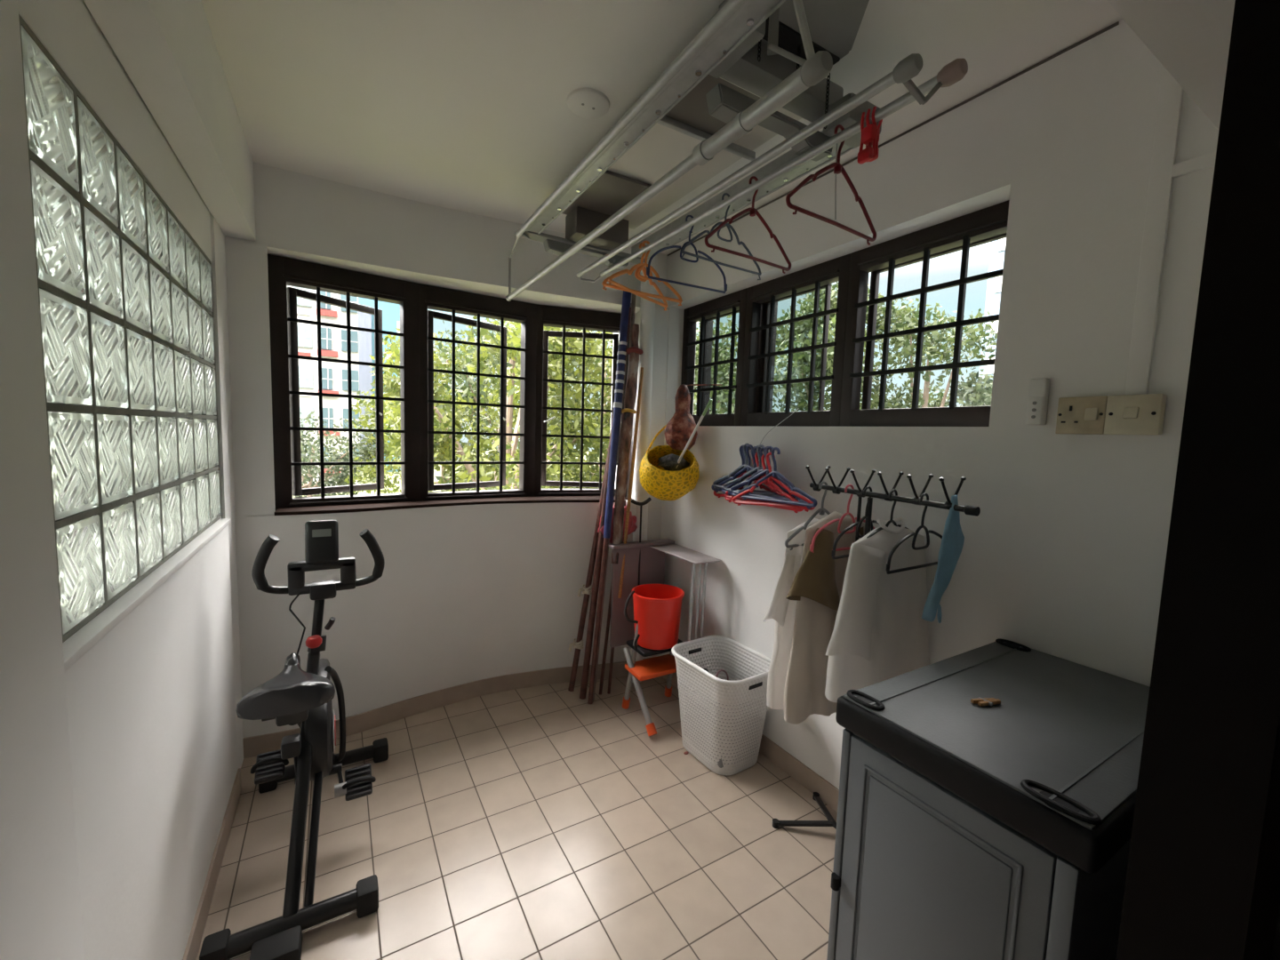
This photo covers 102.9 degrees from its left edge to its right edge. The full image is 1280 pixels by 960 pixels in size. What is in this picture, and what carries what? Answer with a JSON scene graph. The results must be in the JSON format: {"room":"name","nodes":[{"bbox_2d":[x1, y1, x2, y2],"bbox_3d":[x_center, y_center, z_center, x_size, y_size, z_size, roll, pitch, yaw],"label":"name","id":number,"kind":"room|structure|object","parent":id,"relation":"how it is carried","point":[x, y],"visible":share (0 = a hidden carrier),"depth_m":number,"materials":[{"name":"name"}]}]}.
{"room":"laundry room","nodes":[
{"label":"laundry room","id":0,"kind":"room"},
{"bbox_2d":[0,0,84,959],"bbox_3d":[-0.271,0.247,-0.477,0.280,2.675,2.613,-1,6,-31],"label":"wall","id":1,"kind":"structure","parent":0,"point":[41,916],"depth_m":0.64,"materials":[{"name":"paint"}]},
{"bbox_2d":[17,0,243,959],"bbox_3d":[-1.494,0.030,1.540,0.232,2.675,2.350,-1,6,-31],"label":"wall","id":2,"kind":"structure","parent":0,"point":[156,732],"depth_m":1.23,"materials":[{"name":"paint"}]},
{"bbox_2d":[18,14,221,642],"bbox_3d":[-1.361,-0.283,1.408,0.078,1.010,1.410,-1,6,-31],"label":"window","id":3,"kind":"structure","parent":2,"relation":"in","point":[125,300],"depth_m":1.09,"materials":[{"name":"clear glass"}]},
{"bbox_2d":[62,518,231,671],"bbox_3d":[-1.265,0.237,1.365,0.040,0.018,1.620,-1,6,-31],"label":"window sill","id":4,"kind":"structure","parent":2,"relation":"attached to","point":[85,638],"depth_m":1.09,"materials":[{"name":"paint"}]},
{"bbox_2d":[182,768,241,959],"bbox_3d":[-1.293,1.337,1.481,0.009,0.095,1.579,-1,6,-31],"label":"baseboard","id":5,"kind":"structure","parent":2,"relation":"attached to","point":[193,945],"depth_m":1.67,"materials":[{"name":"tile"}]},
{"bbox_2d":[224,161,669,737],"bbox_3d":[-0.906,-0.074,2.939,2.290,2.675,0.530,-1,6,-31],"label":"wall","id":6,"kind":"structure","parent":0,"point":[463,594],"depth_m":2.65,"materials":[{"name":"paint"}]},
{"bbox_2d":[267,254,420,510],"bbox_3d":[-1.558,-0.467,2.703,0.668,1.196,0.309,-2,6,-39],"label":"window","id":7,"kind":"structure","parent":6,"relation":"in","point":[282,271],"depth_m":2.56,"materials":[{"name":"black"}]},
{"bbox_2d":[287,287,404,497],"bbox_3d":[-1.482,-0.427,2.605,0.530,1.050,0.015,-2,6,-38],"label":"grille","id":8,"kind":"object","parent":7,"relation":"attached to","point":[294,487],"depth_m":2.56,"materials":[{"name":"black"}]},
{"bbox_2d":[242,656,654,758],"bbox_3d":[-0.901,1.223,2.922,2.234,0.095,0.156,-1,6,-28],"label":"baseboard","id":9,"kind":"structure","parent":6,"relation":"attached to","point":[253,746],"depth_m":2.84,"materials":[{"name":"tile"}]},
{"bbox_2d":[274,495,633,515],"bbox_3d":[-0.916,0.131,2.880,1.859,0.016,0.346,-1,6,-31],"label":"trim","id":10,"kind":"structure","parent":6,"relation":"attached to","point":[400,505],"depth_m":2.75,"materials":[{"name":"black"}]},
{"bbox_2d":[418,283,536,500],"bbox_3d":[-0.995,-0.482,3.083,0.678,1.196,0.276,-2,6,-34],"label":"window","id":11,"kind":"structure","parent":6,"relation":"in","point":[430,297],"depth_m":2.98,"materials":[{"name":"black"}]},
{"bbox_2d":[427,310,525,492],"bbox_3d":[-0.947,-0.444,2.986,0.575,1.050,0.015,-1,6,-33],"label":"grille","id":12,"kind":"object","parent":11,"relation":"attached to","point":[502,316],"depth_m":2.99,"materials":[{"name":"black"}]},
{"bbox_2d":[534,304,630,496],"bbox_3d":[-0.390,-0.486,3.353,0.613,1.196,0.230,0,5,-17],"label":"window","id":13,"kind":"structure","parent":6,"relation":"in","point":[547,316],"depth_m":3.26,"materials":[{"name":"black"}]},
{"bbox_2d":[541,325,617,489],"bbox_3d":[-0.368,-0.450,3.272,0.535,1.050,0.015,0,5,-18],"label":"grille","id":14,"kind":"object","parent":13,"relation":"attached to","point":[604,336],"depth_m":3.27,"materials":[{"name":"black"}]},
{"bbox_2d":[196,675,837,959],"bbox_3d":[-0.078,1.512,1.166,3.400,0.120,5.000,-1,6,-31],"label":"floor","id":15,"kind":"structure","parent":0,"point":[540,822],"depth_m":1.92,"materials":[{"name":"tile"}]},
{"bbox_2d":[199,520,388,959],"bbox_3d":[-1.176,0.766,1.842,0.526,1.168,0.954,-1,6,-31],"label":"exercise bike","id":16,"kind":"object","parent":15,"relation":"on","point":[295,695],"visible":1,"depth_m":1.77,"materials":[{"name":"black metal"}]},
{"bbox_2d":[568,441,609,691],"bbox_3d":[-0.285,0.453,3.080,0.063,1.606,0.338,6,7,41],"label":"pole","id":17,"kind":"object","parent":15,"relation":"on","point":[587,589],"visible":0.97,"depth_m":3.05,"materials":[{"name":"wood"}]},
{"bbox_2d":[579,413,613,699],"bbox_3d":[-0.217,0.249,3.008,0.038,2.042,0.341,5,6,34],"label":"pole","id":18,"kind":"object","parent":15,"relation":"on","point":[600,543],"visible":0.57,"depth_m":2.98,"materials":[{"name":"wood"}]},
{"bbox_2d":[598,584,611,695],"bbox_3d":[-0.149,0.499,3.069,0.020,1.543,0.266,5,6,30],"label":"pole","id":19,"kind":"object","parent":15,"relation":"on","point":[610,600],"visible":0.34,"depth_m":3.04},
{"bbox_2d":[587,306,631,703],"bbox_3d":[-0.176,0.129,2.973,0.028,2.292,0.370,4,6,26],"label":"pole","id":20,"kind":"object","parent":15,"relation":"on","point":[605,540],"visible":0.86,"depth_m":2.93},
{"bbox_2d":[592,303,631,700],"bbox_3d":[-0.167,0.111,3.003,0.023,2.321,0.344,4,6,26],"label":"pole","id":21,"kind":"object","parent":15,"relation":"on","point":[630,303],"visible":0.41,"depth_m":2.97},
{"bbox_2d":[611,323,643,563],"bbox_3d":[-0.089,-0.217,3.011,0.101,1.406,0.249,5,6,34],"label":"wrapped bundle","id":22,"kind":"object","parent":21,"relation":"attached to","point":[634,352],"visible":0.99,"depth_m":2.98,"materials":[{"name":"orange"}]},
{"bbox_2d":[597,505,637,543],"bbox_3d":[-0.132,0.262,3.055,0.266,0.246,0.097,-1,6,-31],"label":"plastic bag","id":23,"kind":"object","parent":22,"relation":"attached to","point":[632,526],"visible":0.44,"depth_m":3.05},
{"bbox_2d":[607,500,625,694],"bbox_3d":[-0.138,0.699,3.077,0.019,1.143,0.196,4,5,19],"label":"pole","id":24,"kind":"object","parent":15,"relation":"on","point":[612,648],"visible":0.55,"depth_m":3.04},
{"bbox_2d":[629,255,656,682],"bbox_3d":[0.014,-0.061,3.124,0.098,2.675,0.098,-1,6,-31],"label":"drain pipe","id":25,"kind":"object","parent":15,"relation":"on","point":[646,332],"visible":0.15,"depth_m":3.05,"materials":[{"name":"plastic"}]},
{"bbox_2d":[621,623,683,736],"bbox_3d":[0.128,0.989,2.803,0.354,0.638,0.350,-1,6,-31],"label":"step stool","id":26,"kind":"object","parent":15,"relation":"on","point":[652,668],"visible":0.62,"depth_m":2.79,"materials":[{"name":"grey paint"}]},
{"bbox_2d":[624,583,684,649],"bbox_3d":[0.092,0.750,2.831,0.292,0.316,0.320,3,5,14],"label":"bucket","id":27,"kind":"object","parent":26,"relation":"on","point":[657,607],"visible":0.98,"depth_m":2.74,"materials":[{"name":"red plastic"}]},
{"bbox_2d":[608,538,721,711],"bbox_3d":[0.114,0.841,2.900,0.436,0.905,0.500,-1,6,-31],"label":"folding table","id":28,"kind":"object","parent":15,"relation":"on","point":[653,552],"visible":0.77,"depth_m":3.00,"materials":[{"name":"grey metal"}]},
{"bbox_2d":[603,290,631,538],"bbox_3d":[-0.134,-0.394,2.997,0.053,1.457,0.263,4,5,19],"label":"pole","id":29,"kind":"object","parent":28,"relation":"on","point":[627,296],"visible":0.98,"depth_m":2.98,"materials":[{"name":"blue"}]},
{"bbox_2d":[620,293,636,543],"bbox_3d":[-0.076,-0.370,3.034,0.025,1.503,0.216,3,5,10],"label":"pole","id":30,"kind":"object","parent":28,"relation":"on","point":[633,310],"visible":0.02,"depth_m":3.04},
{"bbox_2d":[617,367,643,598],"bbox_3d":[-0.053,0.010,3.007,0.020,1.353,0.215,4,6,27],"label":"pole","id":31,"kind":"object","parent":28,"relation":"on","point":[642,368],"visible":1,"depth_m":3.00,"materials":[{"name":"brown metal"}]},
{"bbox_2d":[631,497,651,585],"bbox_3d":[0.006,0.496,3.050,0.148,0.779,0.053,-2,6,-39],"label":"rod","id":32,"kind":"object","parent":28,"relation":"attached to","point":[641,504],"visible":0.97,"depth_m":3.03,"materials":[{"name":"black metal"}]},
{"bbox_2d":[671,635,770,775],"bbox_3d":[0.400,1.100,2.508,0.395,0.484,0.478,-1,6,-31],"label":"laundry basket","id":33,"kind":"object","parent":15,"relation":"on","point":[751,690],"visible":0.82,"depth_m":2.39,"materials":[{"name":"white plastic"}]},
{"bbox_2d":[684,668,758,767],"bbox_3d":[0.382,1.117,2.510,0.239,0.389,0.339,-1,6,-31],"label":"heap","id":34,"kind":"object","parent":33,"relation":"in","point":[720,764],"visible":0.14,"depth_m":2.40,"materials":[{"name":"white fabric"}]},
{"bbox_2d":[772,464,980,829],"bbox_3d":[0.825,0.692,1.825,0.300,1.456,0.634,-1,6,-31],"label":"stand","id":35,"kind":"object","parent":15,"relation":"on","point":[971,510],"visible":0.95,"depth_m":1.79,"materials":[{"name":"black metal"}]},
{"bbox_2d":[784,480,830,550],"bbox_3d":[0.692,0.130,1.941,0.373,0.252,0.022,-1,6,-31],"label":"clothes hanger","id":36,"kind":"object","parent":35,"relation":"hanging from","point":[820,511],"visible":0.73,"depth_m":1.91,"materials":[{"name":"grey"}]},
{"bbox_2d":[763,518,819,709],"bbox_3d":[0.640,0.504,1.964,0.452,0.717,0.120,-1,6,-31],"label":"shirt","id":37,"kind":"object","parent":36,"relation":"hanging from","point":[782,610],"visible":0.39,"depth_m":1.89,"materials":[{"name":"fabric"}]},
{"bbox_2d":[809,484,875,552],"bbox_3d":[0.752,0.135,1.849,0.351,0.242,0.010,-1,6,-28],"label":"clothes hanger","id":38,"kind":"object","parent":35,"relation":"hanging from","point":[812,547],"visible":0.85,"depth_m":1.83,"materials":[{"name":"red"}]},
{"bbox_2d":[784,511,864,724],"bbox_3d":[0.687,0.495,1.889,0.480,0.756,0.142,-2,6,-37],"label":"shirt","id":39,"kind":"object","parent":38,"relation":"hanging from","point":[816,588],"visible":0.58,"depth_m":1.83,"materials":[{"name":"fabric"}]},
{"bbox_2d":[831,486,879,559],"bbox_3d":[0.790,0.142,1.785,0.351,0.242,0.010,-1,6,-33],"label":"clothes hanger","id":40,"kind":"object","parent":35,"relation":"hanging from","point":[845,530],"visible":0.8,"depth_m":1.76,"materials":[{"name":"black"}]},
{"bbox_2d":[866,488,908,538],"bbox_3d":[0.839,0.151,1.703,0.351,0.242,0.010,-1,6,-33],"label":"clothes hanger","id":41,"kind":"object","parent":35,"relation":"hanging from","point":[888,523],"visible":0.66,"depth_m":1.69,"materials":[{"name":"black"}]},
{"bbox_2d":[824,517,929,702],"bbox_3d":[0.775,0.415,1.695,0.519,0.576,0.160,-1,6,-31],"label":"shirt","id":42,"kind":"object","parent":41,"relation":"hanging from","point":[880,633],"visible":0.98,"depth_m":1.64,"materials":[{"name":"fabric"}]},
{"bbox_2d":[885,492,942,574],"bbox_3d":[0.892,0.160,1.613,0.351,0.242,0.010,-1,6,-32],"label":"clothes hanger","id":43,"kind":"object","parent":35,"relation":"hanging from","point":[888,564],"visible":0.89,"depth_m":1.60,"materials":[{"name":"black"}]},
{"bbox_2d":[921,494,964,623],"bbox_3d":[0.944,0.233,1.547,0.187,0.375,0.057,-1,6,-31],"label":"cloth","id":44,"kind":"object","parent":35,"relation":"hanging from","point":[953,538],"visible":0.99,"depth_m":1.53,"materials":[{"name":"fabric"}]},
{"bbox_2d":[826,638,1149,959],"bbox_3d":[0.902,0.994,1.236,0.781,0.962,0.490,-1,6,-31],"label":"storage cabinet","id":45,"kind":"object","parent":15,"relation":"on","point":[966,830],"visible":0.95,"depth_m":1.03,"materials":[{"name":"grey plastic"}]},
{"bbox_2d":[970,696,1000,706],"bbox_3d":[0.803,0.514,1.182,0.065,0.009,0.029,0,5,-19],"label":"wooden peg","id":46,"kind":"object","parent":45,"relation":"on","point":[987,701],"visible":1,"depth_m":1.18,"materials":[{"name":"brown wood"}]},
{"bbox_2d":[200,0,1122,255],"bbox_3d":[0.012,-1.264,0.922,3.400,0.134,5.000,-1,6,-31],"label":"ceiling","id":47,"kind":"structure","parent":0,"point":[459,105],"depth_m":1.61,"materials":[{"name":"paint"}]},
{"bbox_2d":[83,0,255,240],"bbox_3d":[-0.601,-1.008,0.295,0.108,0.332,4.500,-1,6,-31],"label":"beam","id":48,"kind":"structure","parent":47,"relation":"attached to","point":[167,49],"depth_m":1.34,"materials":[{"name":"paint"}]},
{"bbox_2d":[505,0,967,301],"bbox_3d":[0.074,-1.072,1.944,0.712,0.445,2.057,-1,6,-31],"label":"drying rack","id":49,"kind":"object","parent":47,"relation":"attached to","point":[756,68],"visible":0.99,"depth_m":1.51,"materials":[{"name":"grey metal"}]},
{"bbox_2d":[608,242,667,310],"bbox_3d":[0.003,-0.968,2.374,0.015,0.269,0.432,6,6,39],"label":"clothes hanger","id":50,"kind":"object","parent":49,"relation":"hanging from","point":[610,281],"visible":0.64,"depth_m":2.37,"materials":[{"name":"orange"}]},
{"bbox_2d":[601,240,682,305],"bbox_3d":[0.024,-0.970,2.352,0.433,0.260,0.015,0,5,-31],"label":"clothes hanger","id":51,"kind":"object","parent":49,"relation":"hanging from","point":[642,266],"visible":0.77,"depth_m":2.35,"materials":[{"name":"orange"}]},
{"bbox_2d":[646,215,727,293],"bbox_3d":[0.200,-0.928,2.065,0.408,0.278,0.010,-3,7,-32],"label":"clothes hanger","id":52,"kind":"object","parent":49,"relation":"hanging from","point":[687,216],"visible":0.77,"depth_m":2.06,"materials":[{"name":"blue"}]},
{"bbox_2d":[680,192,761,279],"bbox_3d":[0.312,-0.909,1.871,0.398,0.273,0.010,-2,6,-34],"label":"clothes hanger","id":53,"kind":"object","parent":49,"relation":"hanging from","point":[729,227],"visible":0.87,"depth_m":1.87,"materials":[{"name":"blue plastic"}]},
{"bbox_2d":[704,176,791,273],"bbox_3d":[0.385,-0.890,1.748,0.412,0.287,0.022,-1,6,-33],"label":"clothes hanger","id":54,"kind":"object","parent":49,"relation":"hanging from","point":[753,212],"visible":0.94,"depth_m":1.74,"materials":[{"name":"red"}]},
{"bbox_2d":[785,124,876,245],"bbox_3d":[0.561,-0.858,1.451,0.412,0.287,0.022,-2,6,-34],"label":"clothes hanger","id":55,"kind":"object","parent":49,"relation":"hanging from","point":[838,168],"visible":0.9,"depth_m":1.44,"materials":[{"name":"red"}]},
{"bbox_2d":[857,106,882,164],"bbox_3d":[0.614,-0.914,1.360,0.049,0.131,0.039,-1,6,-31],"label":"glove","id":56,"kind":"object","parent":49,"relation":"attached to","point":[870,133],"visible":0.92,"depth_m":1.35,"materials":[{"name":"red"}]},
{"bbox_2d":[656,18,1218,789],"bbox_3d":[1.205,0.104,1.687,0.214,2.675,4.850,-1,6,-31],"label":"wall","id":57,"kind":"structure","parent":0,"point":[1063,556],"depth_m":1.54,"materials":[{"name":"paint"}]},
{"bbox_2d":[639,424,699,500],"bbox_3d":[0.169,-0.105,2.865,0.332,0.447,0.319,-1,6,-31],"label":"hanging basket","id":58,"kind":"object","parent":57,"relation":"hanging from","point":[661,484],"visible":0.93,"depth_m":2.80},
{"bbox_2d":[657,453,689,471],"bbox_3d":[0.189,-0.097,2.846,0.199,0.103,0.114,-1,6,-31],"label":"scrub brush","id":59,"kind":"object","parent":58,"relation":"in","point":[669,461],"visible":0.9,"depth_m":2.81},
{"bbox_2d":[676,399,712,467],"bbox_3d":[0.282,-0.241,2.726,0.233,0.378,0.017,6,7,42],"label":"stick","id":60,"kind":"object","parent":59,"relation":"on","point":[710,400],"visible":1,"depth_m":2.71,"materials":[{"name":"grey"}]},
{"bbox_2d":[680,288,746,426],"bbox_3d":[0.469,-0.686,3.041,0.159,0.740,0.579,-1,6,-31],"label":"window","id":61,"kind":"structure","parent":57,"relation":"in","point":[733,303],"depth_m":3.00,"materials":[{"name":"black"}]},
{"bbox_2d":[664,384,722,450],"bbox_3d":[0.289,-0.358,2.896,0.326,0.384,0.166,-1,6,-31],"label":"net bag","id":62,"kind":"object","parent":61,"relation":"hanging from","point":[678,430],"visible":0.94,"depth_m":2.82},
{"bbox_2d":[685,305,739,415],"bbox_3d":[0.416,-0.680,3.006,0.019,0.601,0.486,-1,6,-31],"label":"grille","id":63,"kind":"object","parent":61,"relation":"attached to","point":[716,311],"depth_m":2.97,"materials":[{"name":"black"}]},
{"bbox_2d":[661,672,839,812],"bbox_3d":[1.171,1.409,1.568,0.010,0.095,4.240,-1,6,-31],"label":"baseboard","id":64,"kind":"structure","parent":57,"relation":"attached to","point":[799,772],"depth_m":2.32,"materials":[{"name":"tile"}]},
{"bbox_2d":[758,408,798,451],"bbox_3d":[0.670,-0.235,2.356,0.194,0.205,0.277,1,5,-11],"label":"wire","id":65,"kind":"object","parent":57,"relation":"attached to","point":[797,409],"visible":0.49,"depth_m":2.41,"materials":[{"name":"grey paint"}]},
{"bbox_2d":[712,443,763,491],"bbox_3d":[0.524,-0.057,2.523,0.022,0.249,0.477,-1,6,-32],"label":"clothes hanger","id":66,"kind":"object","parent":65,"relation":"hanging from","point":[715,484],"visible":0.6,"depth_m":2.57,"materials":[{"name":"blue plastic"}]},
{"bbox_2d":[718,444,778,495],"bbox_3d":[0.533,-0.049,2.492,0.022,0.249,0.477,-1,4,-28],"label":"clothes hanger","id":67,"kind":"object","parent":65,"relation":"hanging from","point":[748,467],"visible":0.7,"depth_m":2.50,"materials":[{"name":"blue"}]},
{"bbox_2d":[723,444,786,497],"bbox_3d":[0.556,-0.041,2.369,0.022,0.249,0.477,-1,6,-33],"label":"clothes hanger","id":68,"kind":"object","parent":65,"relation":"hanging from","point":[759,468],"visible":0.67,"depth_m":2.39,"materials":[{"name":"blue plastic"}]},
{"bbox_2d":[725,450,791,504],"bbox_3d":[0.557,-0.008,2.385,0.022,0.257,0.477,-1,6,-29],"label":"clothes hanger","id":69,"kind":"object","parent":65,"relation":"hanging from","point":[756,455],"visible":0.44,"depth_m":2.39,"materials":[{"name":"red"}]},
{"bbox_2d":[723,445,795,498],"bbox_3d":[0.556,-0.031,2.403,0.022,0.261,0.476,-1,6,-32],"label":"clothes hanger","id":70,"kind":"object","parent":65,"relation":"hanging from","point":[756,447],"visible":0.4,"depth_m":2.42,"materials":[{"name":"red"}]},
{"bbox_2d":[730,454,803,512],"bbox_3d":[0.569,0.008,2.314,0.022,0.257,0.477,-1,6,-28],"label":"clothes hanger","id":71,"kind":"object","parent":65,"relation":"hanging from","point":[782,493],"visible":0.46,"depth_m":2.24,"materials":[{"name":"red"}]},
{"bbox_2d":[729,446,806,502],"bbox_3d":[0.576,-0.024,2.288,0.022,0.258,0.477,-1,6,-33],"label":"clothes hanger","id":72,"kind":"object","parent":65,"relation":"hanging from","point":[764,449],"visible":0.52,"depth_m":2.29,"materials":[{"name":"blue"}]},
{"bbox_2d":[730,446,807,503],"bbox_3d":[0.573,-0.028,2.274,0.022,0.249,0.477,-1,7,-32],"label":"clothes hanger","id":73,"kind":"object","parent":65,"relation":"hanging from","point":[766,471],"visible":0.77,"depth_m":2.31,"materials":[{"name":"blue"}]},
{"bbox_2d":[732,452,815,511],"bbox_3d":[0.580,0.009,2.248,0.022,0.263,0.476,-1,6,-33],"label":"clothes hanger","id":74,"kind":"object","parent":65,"relation":"hanging from","point":[770,479],"visible":0.9,"depth_m":2.24,"materials":[{"name":"red"}]},
{"bbox_2d":[738,447,817,509],"bbox_3d":[0.589,-0.015,2.214,0.022,0.256,0.477,-1,6,-28],"label":"clothes hanger","id":75,"kind":"object","parent":65,"relation":"hanging from","point":[774,473],"visible":0.97,"depth_m":2.19,"materials":[{"name":"blue"}]},
{"bbox_2d":[740,253,850,426],"bbox_3d":[0.779,-0.630,2.517,0.159,0.740,0.644,-1,6,-31],"label":"window","id":76,"kind":"structure","parent":57,"relation":"in","point":[761,324],"depth_m":2.47,"materials":[{"name":"black"}]},
{"bbox_2d":[746,280,838,414],"bbox_3d":[0.724,-0.625,2.486,0.019,0.601,0.556,-1,6,-31],"label":"grille","id":77,"kind":"object","parent":76,"relation":"attached to","point":[792,288],"depth_m":2.47,"materials":[{"name":"black"}]},
{"bbox_2d":[667,21,1119,255],"bbox_3d":[0.715,-1.299,2.257,0.006,0.007,2.140,-1,6,-31],"label":"trim","id":78,"kind":"structure","parent":57,"relation":"attached to","point":[1103,30],"depth_m":1.66,"materials":[{"name":"metal"}]},
{"bbox_2d":[839,200,1009,426],"bbox_3d":[1.095,-0.568,1.928,0.103,0.740,0.698,-1,6,-31],"label":"window","id":79,"kind":"structure","parent":57,"relation":"in","point":[988,224],"depth_m":1.95,"materials":[{"name":"black"}]},
{"bbox_2d":[1025,377,1049,424],"bbox_3d":[1.166,-0.229,1.498,0.034,0.135,0.045,-1,6,-31],"label":"remote control","id":80,"kind":"object","parent":57,"relation":"attached to","point":[1038,388],"visible":1,"depth_m":1.49,"materials":[{"name":"white plastic"}]},
{"bbox_2d":[1055,395,1107,434],"bbox_3d":[1.217,-0.177,1.403,0.045,0.102,0.106,-1,6,-31],"label":"socket","id":81,"kind":"object","parent":57,"relation":"attached to","point":[1081,415],"visible":0.98,"depth_m":1.39,"materials":[{"name":"plastic"}]},
{"bbox_2d":[1083,408,1098,420],"bbox_3d":[1.214,-0.177,1.373,0.010,0.034,0.027,-1,6,-31],"label":"rocker switch","id":82,"kind":"object","parent":81,"relation":"attached to","point":[1089,413],"depth_m":1.37,"materials":[{"name":"beige plastic"}]},
{"bbox_2d":[1104,393,1167,435],"bbox_3d":[1.270,-0.167,1.311,0.046,0.102,0.106,-1,6,-31],"label":"light switch","id":83,"kind":"object","parent":57,"relation":"attached to","point":[1127,414],"visible":1,"depth_m":1.30,"materials":[{"name":"beige plastic"}]},
{"bbox_2d":[1122,407,1139,418],"bbox_3d":[1.255,-0.172,1.304,0.012,0.030,0.028,-1,6,-31],"label":"rocker switch","id":84,"kind":"object","parent":83,"relation":"attached to","point":[1128,412],"depth_m":1.30,"materials":[{"name":"beige plastic"}]},
{"bbox_2d":[1124,65,1215,395],"bbox_3d":[1.433,-0.675,1.050,0.014,0.968,0.570,-1,6,-31],"label":"conduit","id":85,"kind":"object","parent":57,"relation":"attached to","point":[1164,169],"visible":0.75,"depth_m":1.28,"materials":[{"name":"paint"}]},
{"bbox_2d":[1107,0,1235,129],"bbox_3d":[0.629,-0.882,0.328,2.126,0.510,0.585,-1,6,-31],"label":"ceiling beam","id":86,"kind":"structure","parent":0,"point":[1190,39],"depth_m":0.76,"materials":[{"name":"paint"}]},
{"bbox_3d":[1.288,0.435,0.868,0.486,2.165,0.300,-1,6,-31],"label":"wall door","id":87,"kind":"structure","parent":0,"visible":0},
{"bbox_2d":[1115,0,1279,959],"bbox_3d":[0.900,0.442,0.640,0.415,2.165,0.303,-1,6,-31],"label":"door","id":88,"kind":"structure","parent":87,"relation":"attached to","point":[1203,880],"depth_m":0.59,"materials":[{"name":"wood"}]},
{"label":"outside","id":89,"kind":"structure","parent":0,"visible":0},
{"bbox_2d":[292,449,599,497],"bbox_3d":[-18.592,-1.241,60.985,150.000,0.300,116.400,-1,6,-31],"label":"ground","id":90,"kind":"structure","parent":89,"point":[436,473],"depth_m":44.48,"materials":[{"name":"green plant"}]},
{"bbox_2d":[286,285,360,486],"bbox_3d":[-27.223,-7.860,38.883,9.900,16.200,8.300,-1,6,-31],"label":"apartment building","id":91,"kind":"structure","parent":90,"relation":"on","point":[333,340],"depth_m":36.99,"materials":[{"name":"white concrete"}]},
{"bbox_2d":[295,411,387,496],"bbox_3d":[-13.406,-0.291,20.391,5.863,5.301,5.313,-1,6,-31],"label":"tree","id":92,"kind":"object","parent":90,"relation":"on","point":[311,456],"visible":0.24,"depth_m":20.22,"materials":[{"name":"green plant"}]},
{"bbox_2d":[357,296,400,471],"bbox_3d":[-27.413,-14.649,54.327,5.100,27.000,8.400,-1,6,-31],"label":"tower","id":93,"kind":"structure","parent":90,"relation":"on","point":[390,311],"depth_m":50.32,"materials":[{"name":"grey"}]},
{"bbox_2d":[344,385,491,495],"bbox_3d":[-6.608,0.114,15.053,3.657,5.854,3.847,4,5,21],"label":"tree","id":94,"kind":"object","parent":90,"relation":"on","point":[365,470],"visible":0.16,"depth_m":14.13,"materials":[{"name":"green plant"}]},
{"bbox_2d":[352,325,499,490],"bbox_3d":[-8.987,-2.403,22.473,5.410,9.399,6.581,5,6,32],"label":"tree","id":95,"kind":"object","parent":90,"relation":"on","point":[386,341],"visible":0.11,"depth_m":21.66,"materials":[{"name":"green plant"}]},
{"bbox_2d":[368,316,613,491],"bbox_3d":[-2.367,0.030,9.776,4.833,7.216,4.591,5,6,33],"label":"tree","id":96,"kind":"object","parent":90,"relation":"on","point":[392,388],"visible":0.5,"depth_m":8.68,"materials":[{"name":"green plant"}]},
{"bbox_2d":[433,318,575,491],"bbox_3d":[-5.096,-1.688,18.304,5.543,8.957,6.557,5,6,35],"label":"tree","id":97,"kind":"object","parent":90,"relation":"on","point":[472,384],"visible":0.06,"depth_m":16.90,"materials":[{"name":"green plant"}]},
{"bbox_2d":[489,328,711,488],"bbox_3d":[-0.728,-0.460,12.753,5.554,7.765,4.575,4,6,25],"label":"tree","id":98,"kind":"object","parent":90,"relation":"on","point":[609,372],"visible":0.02,"depth_m":11.78,"materials":[{"name":"green plant"}]},
{"bbox_2d":[568,336,735,476],"bbox_3d":[0.757,-0.857,16.279,6.155,8.032,6.528,-1,6,-31],"label":"tree","id":99,"kind":"object","parent":90,"relation":"on","point":[697,336],"visible":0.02,"depth_m":15.28,"materials":[{"name":"green plant"}]},
{"bbox_2d":[693,314,815,414],"bbox_3d":[2.552,-0.156,11.978,4.737,7.502,5.297,4,6,27],"label":"tree","id":100,"kind":"object","parent":90,"relation":"on","point":[723,349],"visible":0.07,"depth_m":11.50,"materials":[{"name":"green plant"}]},
{"bbox_2d":[772,281,925,412],"bbox_3d":[4.453,-0.559,11.443,4.106,8.520,3.197,-1,6,-31],"label":"tree","id":101,"kind":"object","parent":90,"relation":"on","point":[804,327],"visible":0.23,"depth_m":10.88,"materials":[{"name":"green plant"}]},
{"bbox_2d":[859,296,997,408],"bbox_3d":[6.417,-0.278,12.130,4.360,7.969,3.724,-1,6,-31],"label":"tree","id":102,"kind":"object","parent":90,"relation":"on","point":[900,316],"visible":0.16,"depth_m":11.05,"materials":[{"name":"green plant"}]},
{"bbox_2d":[948,368,993,406],"bbox_3d":[7.992,0.713,10.953,3.056,6.310,3.392,6,6,39],"label":"tree","id":103,"kind":"object","parent":90,"relation":"on","point":[981,396],"visible":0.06,"depth_m":11.20,"materials":[{"name":"green plant"}]},
{"bbox_2d":[978,237,1006,387],"bbox_3d":[30.345,-14.632,40.973,3.600,33.000,3.100,-1,6,-31],"label":"tower","id":104,"kind":"structure","parent":90,"relation":"on","point":[997,247],"depth_m":40.92,"materials":[{"name":"white"}]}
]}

